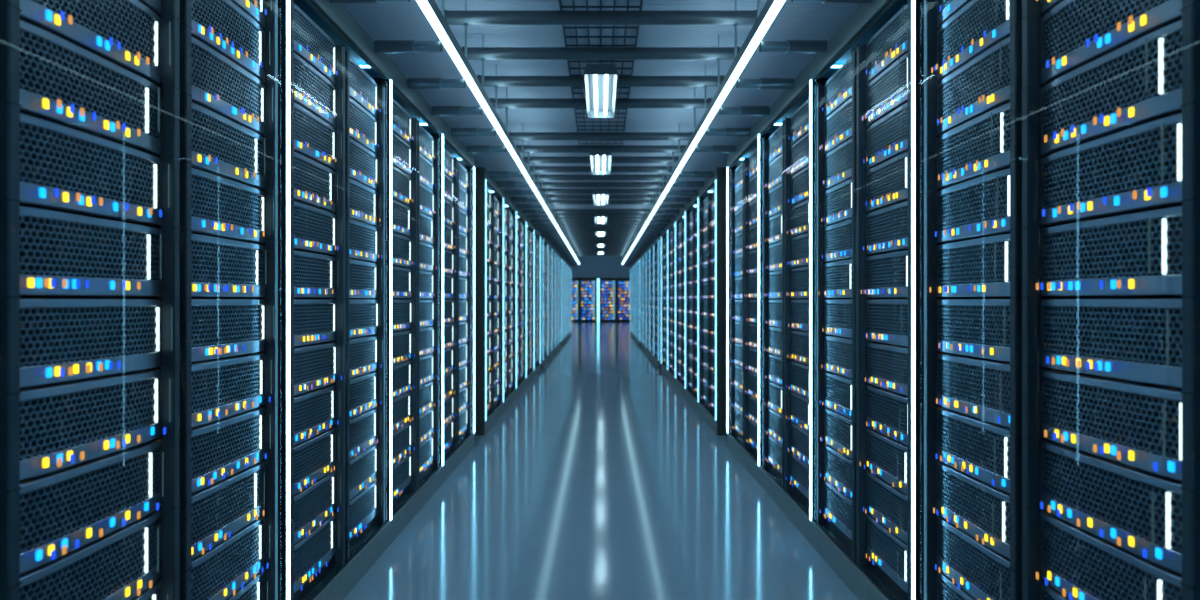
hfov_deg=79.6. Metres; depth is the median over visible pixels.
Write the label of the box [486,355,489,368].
grille
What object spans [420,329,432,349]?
grille
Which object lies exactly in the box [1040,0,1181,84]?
server
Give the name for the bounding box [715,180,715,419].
light
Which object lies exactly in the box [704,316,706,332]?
server
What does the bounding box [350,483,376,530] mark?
grille
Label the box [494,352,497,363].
grille
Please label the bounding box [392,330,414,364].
server
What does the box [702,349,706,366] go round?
server
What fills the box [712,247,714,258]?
grille
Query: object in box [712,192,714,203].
grille
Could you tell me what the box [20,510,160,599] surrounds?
server
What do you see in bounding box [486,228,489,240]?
grille
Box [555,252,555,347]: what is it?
light
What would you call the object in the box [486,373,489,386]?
grille
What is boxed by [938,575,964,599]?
grille
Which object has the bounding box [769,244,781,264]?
grille
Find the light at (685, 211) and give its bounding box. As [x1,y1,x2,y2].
[685,211,685,388]
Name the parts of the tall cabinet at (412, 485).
panel, panel, post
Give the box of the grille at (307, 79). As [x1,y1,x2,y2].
[294,58,333,115]
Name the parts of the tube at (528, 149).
hanger rod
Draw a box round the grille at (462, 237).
[459,234,465,249]
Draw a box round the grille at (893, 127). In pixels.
[867,107,907,158]
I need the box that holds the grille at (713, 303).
[712,302,714,312]
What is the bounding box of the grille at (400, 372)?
[392,364,409,391]
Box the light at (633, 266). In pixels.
[633,266,633,333]
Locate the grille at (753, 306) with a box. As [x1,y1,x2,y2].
[749,302,757,317]
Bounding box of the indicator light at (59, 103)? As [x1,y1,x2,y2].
[57,99,61,108]
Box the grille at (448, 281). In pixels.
[444,277,452,292]
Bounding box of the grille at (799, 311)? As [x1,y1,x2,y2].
[791,303,808,323]
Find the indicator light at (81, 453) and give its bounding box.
[80,451,83,459]
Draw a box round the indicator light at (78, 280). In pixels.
[76,279,79,287]
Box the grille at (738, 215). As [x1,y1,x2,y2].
[735,211,742,228]
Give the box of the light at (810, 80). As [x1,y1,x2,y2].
[810,80,811,519]
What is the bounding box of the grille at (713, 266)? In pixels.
[712,265,714,276]
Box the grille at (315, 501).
[294,474,334,532]
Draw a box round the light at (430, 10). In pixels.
[414,0,579,263]
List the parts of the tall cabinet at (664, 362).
post, post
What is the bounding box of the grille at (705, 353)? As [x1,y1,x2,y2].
[704,352,706,363]
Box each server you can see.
[20,0,169,84]
[20,20,160,154]
[20,113,168,225]
[20,206,160,295]
[20,299,171,387]
[20,370,169,480]
[20,440,163,573]
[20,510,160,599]
[130,580,167,599]
[138,0,160,14]
[192,0,269,81]
[192,37,272,135]
[192,102,264,188]
[192,168,273,242]
[192,234,265,296]
[192,299,273,361]
[192,353,271,427]
[192,407,270,492]
[192,461,264,558]
[192,514,269,599]
[225,568,267,599]
[230,0,271,27]
[294,4,342,84]
[294,53,342,127]
[294,102,341,169]
[294,152,337,212]
[294,201,337,254]
[294,250,334,297]
[294,300,334,345]
[294,342,341,395]
[294,384,339,444]
[294,427,334,493]
[294,469,340,543]
[294,512,334,592]
[350,58,382,118]
[350,98,378,154]
[350,138,376,190]
[350,179,380,225]
[350,219,381,261]
[350,259,381,297]
[350,300,384,337]
[350,335,382,377]
[350,371,380,418]
[350,407,377,458]
[350,443,376,498]
[350,479,381,539]
[392,98,413,145]
[392,132,412,176]
[392,165,412,206]
[392,199,410,236]
[392,233,414,267]
[392,266,410,297]
[392,300,410,331]
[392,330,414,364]
[392,360,411,398]
[392,391,412,431]
[392,421,414,465]
[392,452,410,499]
[420,125,434,163]
[420,154,435,190]
[420,183,434,217]
[420,212,432,244]
[420,242,436,271]
[420,271,434,297]
[420,300,432,326]
[420,327,437,356]
[420,353,432,385]
[420,380,432,414]
[420,407,432,443]
[420,434,432,472]
[444,148,454,179]
[444,174,452,203]
[444,199,454,227]
[444,224,452,250]
[444,249,452,274]
[444,275,452,298]
[444,300,452,323]
[444,323,456,348]
[444,347,452,373]
[444,371,453,398]
[444,394,452,424]
[444,418,452,449]
[459,163,467,191]
[459,186,469,212]
[459,209,466,233]
[459,231,467,255]
[459,254,469,276]
[459,277,466,298]
[459,300,466,321]
[459,321,470,343]
[459,343,468,366]
[459,364,469,389]
[459,386,469,412]
[459,407,466,435]
[486,189,492,209]
[486,208,489,227]
[486,226,492,245]
[486,244,491,263]
[486,263,492,280]
[486,281,489,298]
[486,300,489,316]
[486,318,491,335]
[486,335,492,353]
[486,353,491,372]
[486,371,492,390]
[486,390,489,409]
[494,197,500,215]
[494,214,500,232]
[494,231,498,249]
[494,248,499,265]
[494,266,497,282]
[494,283,497,298]
[494,300,497,315]
[494,316,499,332]
[494,333,499,350]
[494,349,497,367]
[494,366,498,384]
[494,382,497,401]
[504,207,505,222]
[504,222,505,237]
[504,238,505,252]
[504,253,506,268]
[504,269,508,283]
[504,284,505,298]
[504,315,507,329]
[504,330,505,345]
[504,345,505,361]
[504,361,505,377]
[504,377,505,392]
[509,211,511,227]
[509,226,512,241]
[509,241,511,255]
[509,256,512,270]
[509,270,513,284]
[509,285,511,298]
[509,300,511,313]
[509,314,514,328]
[509,328,511,342]
[509,343,513,357]
[509,357,513,372]
[509,371,513,387]
[521,219,684,379]
[687,227,691,241]
[687,343,691,357]
[687,357,691,371]
[687,372,691,386]
[688,241,691,255]
[688,300,691,313]
[689,256,691,270]
[690,212,691,227]
[693,222,697,237]
[693,284,697,298]
[693,315,697,329]
[693,361,697,376]
[694,345,697,361]
[695,237,697,252]
[695,253,697,268]
[695,300,697,314]
[696,206,697,222]
[696,269,697,283]
[696,330,697,345]
[696,376,697,392]
[701,215,706,232]
[701,232,706,249]
[701,249,706,265]
[701,300,706,315]
[701,333,706,349]
[701,366,706,383]
[701,383,706,400]
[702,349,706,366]
[703,266,706,282]
[703,283,706,298]
[704,198,706,215]
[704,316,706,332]
[708,208,714,227]
[708,353,714,371]
[708,389,714,408]
[709,226,714,245]
[709,300,714,316]
[709,371,714,390]
[710,281,714,298]
[711,263,714,280]
[711,335,714,353]
[712,190,714,209]
[712,245,714,263]
[712,318,714,335]
[731,277,742,298]
[731,343,742,366]
[731,386,742,412]
[732,185,742,212]
[732,208,742,233]
[733,300,742,321]
[733,364,742,389]
[734,231,742,255]
[735,163,742,190]
[735,254,742,276]
[735,321,742,343]
[735,408,742,435]
[745,173,757,203]
[745,347,757,373]
[745,371,757,399]
[746,199,757,227]
[746,224,757,250]
[746,274,757,298]
[746,300,757,323]
[746,419,757,449]
[747,249,757,274]
[747,323,757,348]
[749,148,757,179]
[749,394,757,424]
[764,271,781,297]
[764,380,781,414]
[764,434,781,472]
[765,154,781,190]
[765,183,781,217]
[765,212,781,244]
[765,353,781,385]
[766,125,781,163]
[766,300,781,326]
[766,407,781,443]
[767,241,781,271]
[769,327,781,356]
[786,132,808,176]
[786,266,808,297]
[786,360,808,398]
[786,391,808,431]
[787,199,808,236]
[787,233,808,267]
[787,421,808,465]
[788,300,808,331]
[790,452,808,498]
[791,99,808,145]
[791,166,808,206]
[791,330,808,364]
[819,98,851,154]
[819,259,851,297]
[820,371,851,418]
[820,407,851,458]
[820,443,851,499]
[820,479,851,539]
[822,57,851,118]
[822,219,851,261]
[823,138,851,190]
[824,178,851,225]
[825,300,851,337]
[825,335,851,377]
[860,427,907,494]
[861,250,907,297]
[862,53,907,127]
[863,102,907,169]
[863,201,907,254]
[863,469,907,543]
[865,342,907,395]
[866,3,907,84]
[866,152,907,212]
[866,300,907,346]
[866,384,907,444]
[866,512,907,592]
[929,234,1009,296]
[931,0,1009,81]
[933,461,1009,558]
[935,168,1009,242]
[935,514,1009,599]
[936,353,1009,427]
[936,407,1009,492]
[937,0,970,27]
[937,37,1009,135]
[937,102,1009,188]
[937,299,1009,361]
[937,568,975,599]
[1036,0,1063,14]
[1036,206,1181,295]
[1036,510,1181,599]
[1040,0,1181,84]
[1040,20,1181,154]
[1040,113,1181,225]
[1040,299,1181,387]
[1040,370,1181,480]
[1040,440,1181,573]
[1040,580,1068,599]
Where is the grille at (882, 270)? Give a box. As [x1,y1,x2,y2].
[867,255,907,287]
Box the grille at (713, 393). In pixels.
[712,392,714,404]
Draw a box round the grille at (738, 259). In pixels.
[735,256,742,271]
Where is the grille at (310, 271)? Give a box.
[294,255,334,287]
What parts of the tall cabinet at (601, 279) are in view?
post, panel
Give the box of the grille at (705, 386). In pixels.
[704,385,706,397]
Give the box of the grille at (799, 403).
[791,394,808,423]
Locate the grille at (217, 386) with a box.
[192,359,263,412]
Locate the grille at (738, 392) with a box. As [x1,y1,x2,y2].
[735,389,742,407]
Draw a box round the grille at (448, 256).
[444,252,452,269]
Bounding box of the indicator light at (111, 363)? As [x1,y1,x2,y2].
[109,362,112,369]
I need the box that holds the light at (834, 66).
[831,65,842,67]
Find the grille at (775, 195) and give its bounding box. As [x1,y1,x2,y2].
[769,186,781,210]
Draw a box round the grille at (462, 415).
[459,411,465,430]
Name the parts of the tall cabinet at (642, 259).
post, post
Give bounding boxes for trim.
[302,433,474,599]
[310,0,386,599]
[392,84,439,515]
[444,138,471,461]
[485,169,539,235]
[485,364,539,433]
[486,181,501,418]
[543,236,560,257]
[543,342,560,366]
[562,332,570,344]
[630,331,639,344]
[641,236,658,257]
[641,342,658,366]
[661,168,716,236]
[661,364,716,434]
[700,182,714,417]
[727,433,899,599]
[729,137,757,462]
[761,83,809,516]
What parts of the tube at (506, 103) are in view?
hanger rod, hanger rod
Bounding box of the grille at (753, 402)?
[749,398,757,418]
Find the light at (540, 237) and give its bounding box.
[540,237,540,362]
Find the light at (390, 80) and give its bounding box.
[390,80,391,519]
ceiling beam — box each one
[294,0,474,166]
[441,0,760,57]
[727,0,907,166]
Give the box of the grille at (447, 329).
[444,326,451,343]
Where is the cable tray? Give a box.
[559,0,642,144]
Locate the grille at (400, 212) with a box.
[392,202,409,229]
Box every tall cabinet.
[0,0,180,599]
[180,0,278,599]
[290,0,345,599]
[345,48,384,560]
[392,116,417,508]
[417,119,438,487]
[444,157,457,455]
[458,158,470,445]
[486,193,493,413]
[493,194,500,409]
[504,208,508,395]
[509,215,514,390]
[517,220,519,382]
[520,221,524,382]
[526,229,528,373]
[529,232,532,370]
[534,236,535,366]
[536,239,538,363]
[543,245,544,357]
[545,247,546,355]
[548,249,548,352]
[549,251,550,350]
[552,253,552,348]
[553,254,554,347]
[556,257,557,344]
[559,266,559,341]
[562,262,562,338]
[563,263,563,337]
[565,265,565,335]
[567,267,567,333]
[568,268,568,332]
[570,270,570,330]
[571,278,579,321]
[580,278,595,321]
[600,278,615,321]
[617,278,629,321]
[631,270,631,330]
[632,269,632,332]
[634,267,634,333]
[636,265,636,335]
[638,263,638,337]
[641,259,642,342]
[644,257,644,344]
[645,256,645,345]
[647,254,648,347]
[649,253,649,348]
[651,249,652,352]
[653,249,653,352]
[655,247,656,355]
[657,244,657,357]
[663,236,665,365]
[665,236,666,366]
[669,229,672,373]
[673,229,674,373]
[677,221,681,382]
[681,220,684,383]
[687,210,692,393]
[693,209,697,396]
[700,195,707,409]
[708,193,714,413]
[730,158,743,446]
[744,157,757,456]
[763,119,783,487]
[784,92,809,514]
[816,48,856,560]
[856,0,910,599]
[923,0,1021,599]
[1021,0,1199,599]
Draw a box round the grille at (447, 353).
[444,350,451,368]
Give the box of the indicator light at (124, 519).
[122,518,125,525]
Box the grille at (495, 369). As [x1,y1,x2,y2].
[494,368,497,380]
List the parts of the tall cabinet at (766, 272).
post, panel, panel, post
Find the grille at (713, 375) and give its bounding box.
[712,374,714,386]
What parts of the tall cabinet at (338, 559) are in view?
post, panel, panel, post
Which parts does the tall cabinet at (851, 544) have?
post, panel, panel, post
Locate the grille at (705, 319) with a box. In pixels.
[704,318,706,328]
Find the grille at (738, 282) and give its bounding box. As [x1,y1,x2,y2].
[735,279,742,293]
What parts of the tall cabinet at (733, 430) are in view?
post, panel, post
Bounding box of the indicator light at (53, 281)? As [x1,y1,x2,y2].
[51,278,55,287]
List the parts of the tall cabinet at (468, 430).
post, panel, post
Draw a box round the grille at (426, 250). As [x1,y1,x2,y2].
[420,244,432,265]
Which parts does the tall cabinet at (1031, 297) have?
post, panel, post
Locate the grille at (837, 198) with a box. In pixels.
[825,183,850,217]
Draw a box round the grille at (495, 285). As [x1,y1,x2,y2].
[494,284,497,294]
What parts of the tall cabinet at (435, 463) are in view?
post, panel, panel, post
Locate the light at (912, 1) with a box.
[911,0,914,599]
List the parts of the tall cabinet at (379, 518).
post, panel, panel, post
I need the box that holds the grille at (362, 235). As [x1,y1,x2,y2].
[350,223,375,252]
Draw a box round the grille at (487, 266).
[486,265,489,276]
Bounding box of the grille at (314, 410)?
[294,389,334,433]
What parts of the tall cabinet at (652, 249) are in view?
post, post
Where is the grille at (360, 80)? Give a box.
[350,62,376,109]
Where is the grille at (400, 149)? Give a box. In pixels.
[392,135,409,167]
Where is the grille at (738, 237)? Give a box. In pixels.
[735,234,742,250]
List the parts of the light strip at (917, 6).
panel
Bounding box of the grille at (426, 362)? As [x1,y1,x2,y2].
[420,356,432,378]
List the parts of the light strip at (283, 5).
panel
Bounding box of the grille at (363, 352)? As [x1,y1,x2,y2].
[350,339,376,368]
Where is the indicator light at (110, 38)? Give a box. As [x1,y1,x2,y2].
[109,37,112,45]
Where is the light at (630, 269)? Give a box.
[630,269,630,330]
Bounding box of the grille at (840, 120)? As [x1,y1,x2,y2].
[825,102,851,144]
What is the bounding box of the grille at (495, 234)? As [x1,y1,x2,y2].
[494,233,497,244]
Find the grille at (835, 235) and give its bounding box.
[825,223,851,253]
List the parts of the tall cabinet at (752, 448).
post, panel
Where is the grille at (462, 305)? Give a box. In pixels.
[459,302,466,316]
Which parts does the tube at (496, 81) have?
hanger rod, hanger rod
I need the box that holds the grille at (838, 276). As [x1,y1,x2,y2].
[825,263,851,289]
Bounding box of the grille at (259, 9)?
[249,0,263,13]
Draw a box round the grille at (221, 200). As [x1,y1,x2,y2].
[192,175,261,230]
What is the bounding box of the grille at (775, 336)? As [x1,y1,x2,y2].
[769,330,781,349]
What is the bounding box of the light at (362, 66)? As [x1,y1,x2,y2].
[359,65,370,67]
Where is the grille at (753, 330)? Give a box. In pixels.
[749,326,757,343]
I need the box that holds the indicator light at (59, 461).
[57,458,61,466]
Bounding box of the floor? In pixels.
[343,321,857,599]
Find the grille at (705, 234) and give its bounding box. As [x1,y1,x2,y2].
[704,233,706,244]
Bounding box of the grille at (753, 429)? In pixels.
[749,422,757,444]
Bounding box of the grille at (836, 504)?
[825,483,851,530]
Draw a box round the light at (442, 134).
[442,134,443,465]
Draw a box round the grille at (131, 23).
[34,0,158,67]
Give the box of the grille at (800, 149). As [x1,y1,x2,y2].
[791,136,808,168]
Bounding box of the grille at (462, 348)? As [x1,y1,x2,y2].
[459,345,466,361]
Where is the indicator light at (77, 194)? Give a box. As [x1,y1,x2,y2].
[76,193,79,201]
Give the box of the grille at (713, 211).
[712,210,714,222]
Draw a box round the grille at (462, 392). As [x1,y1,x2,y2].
[459,388,466,407]
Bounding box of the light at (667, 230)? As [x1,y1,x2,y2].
[667,230,667,369]
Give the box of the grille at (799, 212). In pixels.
[791,203,808,228]
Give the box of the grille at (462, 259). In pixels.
[459,256,466,272]
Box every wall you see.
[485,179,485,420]
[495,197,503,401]
[510,211,516,388]
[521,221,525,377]
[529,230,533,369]
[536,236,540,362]
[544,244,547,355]
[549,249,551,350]
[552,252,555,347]
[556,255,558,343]
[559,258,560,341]
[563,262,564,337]
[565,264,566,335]
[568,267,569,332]
[571,256,629,320]
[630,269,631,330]
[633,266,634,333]
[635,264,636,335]
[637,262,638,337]
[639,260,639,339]
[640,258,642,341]
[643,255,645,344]
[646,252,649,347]
[650,249,651,350]
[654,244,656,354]
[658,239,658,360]
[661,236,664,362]
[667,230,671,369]
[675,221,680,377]
[685,211,691,388]
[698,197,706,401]
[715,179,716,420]
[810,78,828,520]
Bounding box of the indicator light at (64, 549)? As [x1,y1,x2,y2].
[62,545,66,554]
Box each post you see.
[372,78,391,520]
[429,133,443,465]
[463,166,474,432]
[727,166,737,432]
[758,133,771,465]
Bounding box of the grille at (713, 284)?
[712,283,714,294]
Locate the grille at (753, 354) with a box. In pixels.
[749,350,757,368]
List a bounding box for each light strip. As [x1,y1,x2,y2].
[278,0,289,599]
[911,0,923,599]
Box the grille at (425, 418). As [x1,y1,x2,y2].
[420,412,431,437]
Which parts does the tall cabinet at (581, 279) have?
post, panel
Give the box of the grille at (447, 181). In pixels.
[444,176,451,195]
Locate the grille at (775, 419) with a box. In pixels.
[769,411,781,437]
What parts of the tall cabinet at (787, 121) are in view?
post, panel, panel, post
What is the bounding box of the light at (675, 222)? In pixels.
[675,222,675,377]
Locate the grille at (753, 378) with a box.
[749,374,757,393]
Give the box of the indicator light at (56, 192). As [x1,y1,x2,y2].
[54,188,58,197]
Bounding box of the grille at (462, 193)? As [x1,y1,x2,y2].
[459,188,466,207]
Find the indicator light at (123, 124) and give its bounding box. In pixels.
[122,123,125,130]
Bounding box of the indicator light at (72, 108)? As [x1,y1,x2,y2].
[70,104,74,112]
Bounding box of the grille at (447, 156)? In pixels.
[444,151,451,172]
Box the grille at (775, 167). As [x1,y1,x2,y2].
[769,157,781,183]
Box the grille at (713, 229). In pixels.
[712,228,714,240]
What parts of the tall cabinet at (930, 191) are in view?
post, panel, post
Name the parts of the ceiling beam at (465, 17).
hanger rod, hanger rod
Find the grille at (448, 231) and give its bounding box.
[444,227,452,244]
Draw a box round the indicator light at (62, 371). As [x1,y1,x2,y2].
[60,368,64,376]
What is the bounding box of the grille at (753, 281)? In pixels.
[749,277,757,292]
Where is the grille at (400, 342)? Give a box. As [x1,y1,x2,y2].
[392,334,409,357]
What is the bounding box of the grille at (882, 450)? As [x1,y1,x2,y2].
[867,432,907,483]
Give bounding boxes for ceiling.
[341,0,860,254]
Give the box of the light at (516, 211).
[516,211,516,388]
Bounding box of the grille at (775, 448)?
[769,438,781,466]
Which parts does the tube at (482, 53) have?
hanger rod, hanger rod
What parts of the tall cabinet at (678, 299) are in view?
post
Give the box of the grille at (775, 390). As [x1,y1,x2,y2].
[769,384,781,407]
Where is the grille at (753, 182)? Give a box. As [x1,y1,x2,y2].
[749,176,757,197]
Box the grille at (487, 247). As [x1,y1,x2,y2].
[486,246,489,258]
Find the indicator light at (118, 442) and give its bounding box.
[116,441,119,448]
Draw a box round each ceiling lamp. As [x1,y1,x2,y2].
[583,64,617,117]
[590,149,611,174]
[593,190,608,204]
[594,214,606,223]
[596,229,605,236]
[597,242,604,246]
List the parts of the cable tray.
rail, rail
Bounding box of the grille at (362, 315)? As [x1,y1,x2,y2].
[350,303,376,328]
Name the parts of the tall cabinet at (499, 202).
post, post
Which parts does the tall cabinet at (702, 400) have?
post, post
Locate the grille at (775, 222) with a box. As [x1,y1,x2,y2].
[769,216,781,237]
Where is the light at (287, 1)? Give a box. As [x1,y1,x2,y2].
[286,0,289,599]
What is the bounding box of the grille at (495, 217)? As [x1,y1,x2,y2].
[494,216,497,227]
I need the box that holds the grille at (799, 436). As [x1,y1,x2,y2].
[791,425,808,457]
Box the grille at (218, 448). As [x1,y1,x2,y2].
[192,413,263,477]
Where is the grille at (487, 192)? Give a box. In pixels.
[486,191,489,203]
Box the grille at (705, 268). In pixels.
[704,267,706,278]
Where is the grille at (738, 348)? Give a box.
[735,345,742,361]
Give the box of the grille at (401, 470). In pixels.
[392,457,409,491]
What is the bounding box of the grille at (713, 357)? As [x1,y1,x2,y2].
[712,356,714,367]
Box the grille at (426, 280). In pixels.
[420,274,432,292]
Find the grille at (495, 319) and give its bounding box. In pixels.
[494,318,497,329]
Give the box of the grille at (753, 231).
[749,226,757,245]
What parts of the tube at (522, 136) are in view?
hanger rod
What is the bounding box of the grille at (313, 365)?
[294,346,334,384]
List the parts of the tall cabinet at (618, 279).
post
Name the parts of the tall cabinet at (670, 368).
post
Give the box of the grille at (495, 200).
[494,199,497,211]
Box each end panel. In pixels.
[459,160,467,165]
[475,167,484,434]
[540,234,542,367]
[561,256,561,344]
[659,234,660,367]
[717,167,725,434]
[726,157,742,445]
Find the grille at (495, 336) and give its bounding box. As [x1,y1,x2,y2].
[494,335,497,346]
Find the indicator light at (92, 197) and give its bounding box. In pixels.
[91,196,94,203]
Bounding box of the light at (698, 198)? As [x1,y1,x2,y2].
[698,198,698,401]
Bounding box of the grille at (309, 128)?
[294,107,334,159]
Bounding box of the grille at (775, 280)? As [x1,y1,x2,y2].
[769,274,781,292]
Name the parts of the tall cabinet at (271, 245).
post, panel, post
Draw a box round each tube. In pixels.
[329,0,410,3]
[374,40,442,53]
[407,78,465,88]
[432,106,482,115]
[442,0,759,17]
[451,128,495,136]
[461,34,739,88]
[466,145,505,152]
[477,64,723,112]
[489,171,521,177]
[490,88,711,131]
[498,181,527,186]
[505,190,532,194]
[509,123,692,159]
[512,197,537,201]
[516,140,685,170]
[517,204,541,208]
[522,209,544,213]
[523,153,677,179]
[527,163,671,187]
[527,214,547,218]
[531,219,550,222]
[532,173,669,194]
[534,223,553,226]
[536,181,665,201]
[537,227,555,229]
[540,188,661,206]
[540,230,557,233]
[543,194,658,210]
[543,233,559,235]
[545,236,561,238]
[546,199,654,215]
[547,239,562,241]
[550,241,564,243]
[551,243,565,245]
[552,205,649,223]
[553,208,648,226]
[555,217,646,229]
[557,221,642,232]
[559,224,642,235]
[561,227,640,237]
[562,229,637,239]
[564,232,637,241]
[564,234,633,243]
[570,236,633,244]
[571,239,633,246]
[572,240,633,248]
[573,242,632,250]
[574,244,631,251]
[574,246,630,247]
[574,247,629,253]
[574,249,626,255]
[574,250,626,251]
[574,251,626,257]
[574,252,626,258]
[576,254,624,259]
[576,255,624,260]
[634,245,647,247]
[637,241,651,243]
[639,239,653,241]
[640,236,655,238]
[642,233,658,235]
[644,230,661,233]
[646,227,663,229]
[648,223,667,226]
[650,219,670,222]
[653,214,674,218]
[656,209,679,213]
[660,204,683,207]
[664,197,689,201]
[668,190,696,194]
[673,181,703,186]
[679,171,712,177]
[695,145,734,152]
[706,128,750,136]
[719,106,769,115]
[736,78,793,88]
[759,40,826,53]
[791,0,872,3]
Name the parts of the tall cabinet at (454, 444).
panel, post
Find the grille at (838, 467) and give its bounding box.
[825,447,851,490]
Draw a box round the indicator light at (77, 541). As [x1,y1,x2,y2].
[75,539,78,548]
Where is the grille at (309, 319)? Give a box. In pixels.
[294,304,333,335]
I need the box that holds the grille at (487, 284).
[486,283,489,294]
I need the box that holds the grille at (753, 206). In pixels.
[749,201,757,221]
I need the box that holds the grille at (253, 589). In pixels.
[236,575,263,599]
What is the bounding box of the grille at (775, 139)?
[769,128,781,156]
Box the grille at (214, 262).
[192,240,263,284]
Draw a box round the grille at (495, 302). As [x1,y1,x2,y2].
[494,301,497,311]
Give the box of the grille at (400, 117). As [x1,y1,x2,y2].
[392,102,409,137]
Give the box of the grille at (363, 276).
[350,263,376,289]
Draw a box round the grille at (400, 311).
[392,303,409,323]
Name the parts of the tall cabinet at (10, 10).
post, panel, post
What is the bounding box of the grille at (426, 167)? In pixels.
[420,157,432,183]
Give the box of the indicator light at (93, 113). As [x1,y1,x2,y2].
[92,112,95,120]
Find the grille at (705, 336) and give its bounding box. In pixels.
[704,335,706,345]
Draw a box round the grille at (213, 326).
[192,305,263,347]
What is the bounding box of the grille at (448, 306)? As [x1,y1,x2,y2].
[444,302,452,317]
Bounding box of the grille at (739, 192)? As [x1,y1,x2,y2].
[735,188,742,206]
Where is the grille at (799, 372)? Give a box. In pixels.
[791,364,808,390]
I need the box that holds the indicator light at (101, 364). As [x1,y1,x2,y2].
[99,363,102,370]
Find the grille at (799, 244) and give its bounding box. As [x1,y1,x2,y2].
[791,236,808,260]
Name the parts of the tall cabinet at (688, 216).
post, post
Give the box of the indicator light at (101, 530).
[99,528,102,536]
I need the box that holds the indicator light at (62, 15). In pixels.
[60,11,64,20]
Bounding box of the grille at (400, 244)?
[392,236,409,260]
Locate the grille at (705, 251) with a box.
[704,250,706,261]
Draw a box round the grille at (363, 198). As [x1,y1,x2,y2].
[350,183,376,217]
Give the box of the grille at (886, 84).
[867,59,907,115]
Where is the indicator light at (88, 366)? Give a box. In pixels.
[86,365,89,372]
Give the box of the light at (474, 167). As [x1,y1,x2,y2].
[474,167,474,432]
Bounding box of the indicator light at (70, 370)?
[68,367,72,375]
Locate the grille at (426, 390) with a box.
[420,384,432,407]
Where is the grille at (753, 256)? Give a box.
[749,252,757,268]
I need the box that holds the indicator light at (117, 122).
[116,121,119,128]
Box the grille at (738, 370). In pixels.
[735,367,742,384]
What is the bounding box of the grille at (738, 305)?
[735,302,742,316]
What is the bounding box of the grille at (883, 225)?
[867,206,907,244]
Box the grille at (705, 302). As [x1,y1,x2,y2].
[704,301,706,311]
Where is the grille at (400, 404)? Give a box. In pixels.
[392,395,409,424]
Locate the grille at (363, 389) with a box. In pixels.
[350,376,376,409]
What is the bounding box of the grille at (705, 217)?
[704,216,706,227]
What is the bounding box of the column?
[597,278,599,321]
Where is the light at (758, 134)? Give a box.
[758,134,759,465]
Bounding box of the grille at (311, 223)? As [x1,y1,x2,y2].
[294,206,334,245]
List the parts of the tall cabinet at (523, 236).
post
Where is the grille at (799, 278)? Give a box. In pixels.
[791,270,808,291]
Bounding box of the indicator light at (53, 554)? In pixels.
[51,550,55,559]
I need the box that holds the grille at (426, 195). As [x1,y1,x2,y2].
[420,186,432,210]
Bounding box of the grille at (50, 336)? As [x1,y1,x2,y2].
[20,306,158,366]
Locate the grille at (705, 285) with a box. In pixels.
[704,284,706,294]
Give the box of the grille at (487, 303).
[486,302,489,312]
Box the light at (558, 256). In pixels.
[558,256,558,343]
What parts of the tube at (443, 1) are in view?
hanger rod, hanger rod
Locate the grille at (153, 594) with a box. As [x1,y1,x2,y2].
[146,589,158,599]
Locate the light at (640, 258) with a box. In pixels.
[640,258,640,341]
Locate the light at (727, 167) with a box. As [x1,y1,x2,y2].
[727,167,727,432]
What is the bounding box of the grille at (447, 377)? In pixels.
[444,374,451,393]
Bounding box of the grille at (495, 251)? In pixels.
[494,250,497,261]
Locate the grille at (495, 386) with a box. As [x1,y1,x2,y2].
[494,385,497,397]
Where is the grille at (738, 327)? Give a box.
[735,324,742,338]
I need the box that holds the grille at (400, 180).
[392,169,409,198]
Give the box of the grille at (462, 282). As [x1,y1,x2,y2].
[459,279,466,293]
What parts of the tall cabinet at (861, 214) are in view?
post, panel, panel, post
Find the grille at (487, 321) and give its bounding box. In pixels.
[486,320,489,331]
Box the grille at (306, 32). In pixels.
[294,9,334,74]
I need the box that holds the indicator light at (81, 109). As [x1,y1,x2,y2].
[80,107,83,116]
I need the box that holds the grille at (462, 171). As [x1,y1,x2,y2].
[459,165,466,185]
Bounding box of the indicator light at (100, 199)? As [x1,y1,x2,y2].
[99,197,102,205]
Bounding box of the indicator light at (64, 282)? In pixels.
[62,279,66,287]
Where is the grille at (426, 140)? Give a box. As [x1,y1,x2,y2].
[420,128,432,155]
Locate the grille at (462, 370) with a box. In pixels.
[459,367,465,384]
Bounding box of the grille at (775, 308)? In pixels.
[769,302,781,320]
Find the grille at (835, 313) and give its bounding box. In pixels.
[825,303,851,328]
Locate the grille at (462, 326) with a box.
[459,323,466,338]
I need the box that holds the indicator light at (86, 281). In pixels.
[85,280,88,287]
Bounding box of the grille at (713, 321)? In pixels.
[712,320,714,331]
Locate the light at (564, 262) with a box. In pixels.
[564,262,564,337]
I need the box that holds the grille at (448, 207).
[444,201,452,221]
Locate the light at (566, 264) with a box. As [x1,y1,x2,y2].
[566,264,566,335]
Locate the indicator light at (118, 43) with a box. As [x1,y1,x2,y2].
[117,41,120,49]
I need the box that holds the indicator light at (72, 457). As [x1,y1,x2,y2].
[70,454,74,462]
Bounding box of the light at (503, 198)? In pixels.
[503,198,503,401]
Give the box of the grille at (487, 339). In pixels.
[486,338,489,349]
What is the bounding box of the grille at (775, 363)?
[769,357,781,378]
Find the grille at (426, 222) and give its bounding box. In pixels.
[420,215,432,237]
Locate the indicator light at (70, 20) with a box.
[68,15,72,24]
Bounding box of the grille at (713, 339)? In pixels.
[712,338,714,349]
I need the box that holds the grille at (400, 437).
[392,426,409,457]
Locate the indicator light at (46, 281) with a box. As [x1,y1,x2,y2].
[44,278,48,286]
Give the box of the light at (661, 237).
[661,237,661,362]
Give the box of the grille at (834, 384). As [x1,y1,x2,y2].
[825,375,851,409]
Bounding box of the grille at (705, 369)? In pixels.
[704,368,706,380]
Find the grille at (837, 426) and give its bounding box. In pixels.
[825,411,850,449]
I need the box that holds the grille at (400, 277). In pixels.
[392,269,409,291]

